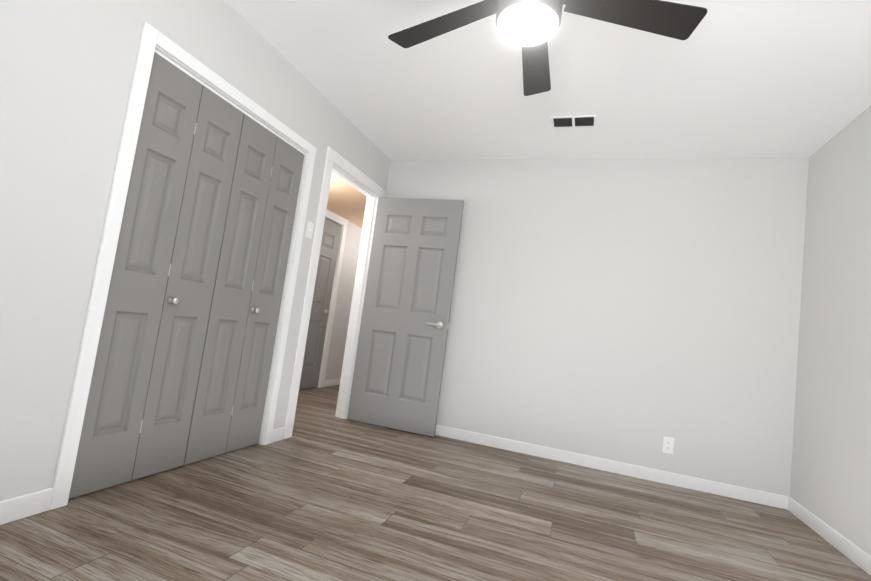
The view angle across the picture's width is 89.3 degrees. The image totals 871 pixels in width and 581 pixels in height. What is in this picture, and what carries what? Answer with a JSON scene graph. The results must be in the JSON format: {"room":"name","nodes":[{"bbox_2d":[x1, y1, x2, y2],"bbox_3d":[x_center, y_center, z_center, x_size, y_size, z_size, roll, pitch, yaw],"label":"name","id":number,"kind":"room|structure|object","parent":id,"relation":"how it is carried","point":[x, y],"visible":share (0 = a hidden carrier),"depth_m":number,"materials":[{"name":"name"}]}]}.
{"room":"empty bedroom","nodes":[
{"label":"empty bedroom","id":0,"kind":"room"},
{"bbox_2d":[0,0,390,500],"bbox_3d":[-0.947,-0.170,3.235,0.120,2.430,6.670,6,-5,19],"label":"wall","id":1,"kind":"structure","parent":0,"point":[67,67],"depth_m":1.70,"materials":[{"name":"paint"}]},
{"bbox_2d":[0,488,52,524],"bbox_3d":[-1.774,0.710,0.921,0.016,0.085,1.708,6,-5,19],"label":"baseboard","id":2,"kind":"structure","parent":1,"relation":"attached to","point":[22,506],"depth_m":1.64,"materials":[{"name":"white wood"}]},
{"bbox_2d":[69,52,243,498],"bbox_3d":[-1.291,-0.078,2.145,0.073,1.958,0.566,6,-5,19],"label":"closet door","id":3,"kind":"structure","parent":1,"relation":"in","point":[140,400],"depth_m":2.11,"materials":[{"name":"grey wood"}]},
{"bbox_2d":[49,21,316,509],"bbox_3d":[-1.173,-0.072,2.411,0.016,2.037,1.284,6,-5,19],"label":"door frame","id":4,"kind":"structure","parent":1,"relation":"attached to","point":[151,38],"depth_m":1.87,"materials":[{"name":"white wood"}]},
{"bbox_2d":[183,114,303,464],"bbox_3d":[-1.109,-0.008,2.684,0.073,1.958,0.566,6,-5,19],"label":"closet door","id":5,"kind":"structure","parent":1,"relation":"in","point":[232,386],"depth_m":2.64,"materials":[{"name":"grey wood"}]},
{"bbox_2d":[155,46,378,444],"bbox_3d":[-1.384,0.007,3.682,1.205,2.045,3.465,6,-5,19],"label":"frames","id":6,"kind":"object","parent":1,"relation":"attached to","point":[356,312],"visible":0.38,"depth_m":3.93,"materials":[{"name":"white wood"}]},
{"bbox_2d":[306,221,313,238],"bbox_3d":[-0.886,-0.429,3.128,0.016,0.116,0.070,6,-5,19],"label":"light switch","id":7,"kind":"object","parent":1,"relation":"attached to","point":[309,230],"visible":1,"depth_m":3.12,"materials":[{"name":"white plastic"}]},
{"bbox_2d":[284,146,385,438],"bbox_3d":[-0.762,0.046,3.612,0.016,2.115,0.990,6,-5,19],"label":"door frame","id":8,"kind":"structure","parent":1,"relation":"attached to","point":[332,156],"depth_m":3.24,"materials":[{"name":"white wood"}]},
{"bbox_2d":[347,197,463,436],"bbox_3d":[-0.267,0.175,3.848,0.812,2.005,0.139,6,-5,17],"label":"door","id":9,"kind":"structure","parent":1,"relation":"in","point":[400,357],"depth_m":3.83,"materials":[{"name":"grey wood"}]},
{"bbox_2d":[325,220,361,379],"bbox_3d":[-1.493,-0.081,5.068,0.170,2.430,3.550,6,-5,19],"label":"wall","id":10,"kind":"structure","parent":0,"point":[343,304],"depth_m":5.73,"materials":[{"name":"paint"}]},
{"bbox_2d":[299,218,341,388],"bbox_3d":[-1.426,0.133,5.071,0.087,2.005,0.804,6,-5,19],"label":"hall door","id":11,"kind":"structure","parent":10,"relation":"in","point":[314,346],"depth_m":5.27,"materials":[{"name":"grey wood"}]},
{"bbox_2d":[324,378,340,386],"bbox_3d":[-1.209,1.219,5.959,0.013,0.085,1.075,6,-5,19],"label":"baseboard","id":12,"kind":"structure","parent":10,"relation":"attached to","point":[332,382],"depth_m":5.62,"materials":[{"name":"white wood"}]},
{"bbox_2d":[326,173,366,226],"bbox_3d":[-0.844,-0.965,4.947,0.965,0.080,3.280,6,-5,19],"label":"ceiling","id":13,"kind":"structure","parent":0,"point":[346,200],"depth_m":4.73,"materials":[{"name":"paint"}]},
{"bbox_2d":[0,385,870,580],"bbox_3d":[-0.079,1.181,2.765,4.740,0.100,6.670,6,-5,19],"label":"floor","id":14,"kind":"structure","parent":0,"point":[323,493],"depth_m":2.06,"materials":[{"name":"brown wood"}]},
{"bbox_2d":[225,0,870,159],"bbox_3d":[0.243,-1.319,2.982,4.740,0.100,6.670,6,-5,19],"label":"ceiling","id":15,"kind":"structure","parent":0,"point":[759,79],"depth_m":2.56,"materials":[{"name":"paint"}]},
{"bbox_2d":[388,0,706,95],"bbox_3d":[0.383,-1.174,1.782,1.324,0.357,1.285,6,-5,19],"label":"ceiling fan","id":16,"kind":"object","parent":15,"relation":"hanging from","point":[530,27],"visible":1,"depth_m":1.77,"materials":[{"name":"black"}]},
{"bbox_2d":[551,115,595,127],"bbox_3d":[0.955,-1.167,3.053,0.290,0.008,0.155,6,-5,19],"label":"ceiling vent","id":17,"kind":"object","parent":15,"relation":"in","point":[573,121],"visible":1,"depth_m":3.05,"materials":[{"name":"grey metal"}]},
{"bbox_2d":[386,158,808,496],"bbox_3d":[1.034,0.117,3.613,3.405,2.430,0.120,6,-5,19],"label":"wall","id":18,"kind":"structure","parent":0,"point":[632,311],"depth_m":3.39,"materials":[{"name":"paint"}]},
{"bbox_2d":[435,424,787,508],"bbox_3d":[0.796,1.261,3.467,3.265,0.085,0.026,6,-5,19],"label":"baseboard","id":19,"kind":"structure","parent":18,"relation":"attached to","point":[717,488],"depth_m":3.26,"materials":[{"name":"white wood"}]},
{"bbox_2d":[662,436,673,453],"bbox_3d":[1.685,1.121,3.194,0.070,0.114,0.007,6,-5,19],"label":"electrical outlet","id":20,"kind":"object","parent":18,"relation":"attached to","point":[668,445],"visible":1,"depth_m":3.19,"materials":[{"name":"white plastic"}]},
{"bbox_2d":[790,105,870,555],"bbox_3d":[1.874,-0.002,0.995,0.120,2.430,4.296,6,-5,19],"label":"wall","id":21,"kind":"structure","parent":0,"point":[830,484],"depth_m":2.57,"materials":[{"name":"paint"}]},
{"bbox_2d":[784,496,870,575],"bbox_3d":[1.680,1.158,0.973,0.016,0.085,4.176,6,-5,19],"label":"baseboard","id":22,"kind":"structure","parent":21,"relation":"attached to","point":[862,559],"depth_m":2.40,"materials":[{"name":"white wood"}]}
]}

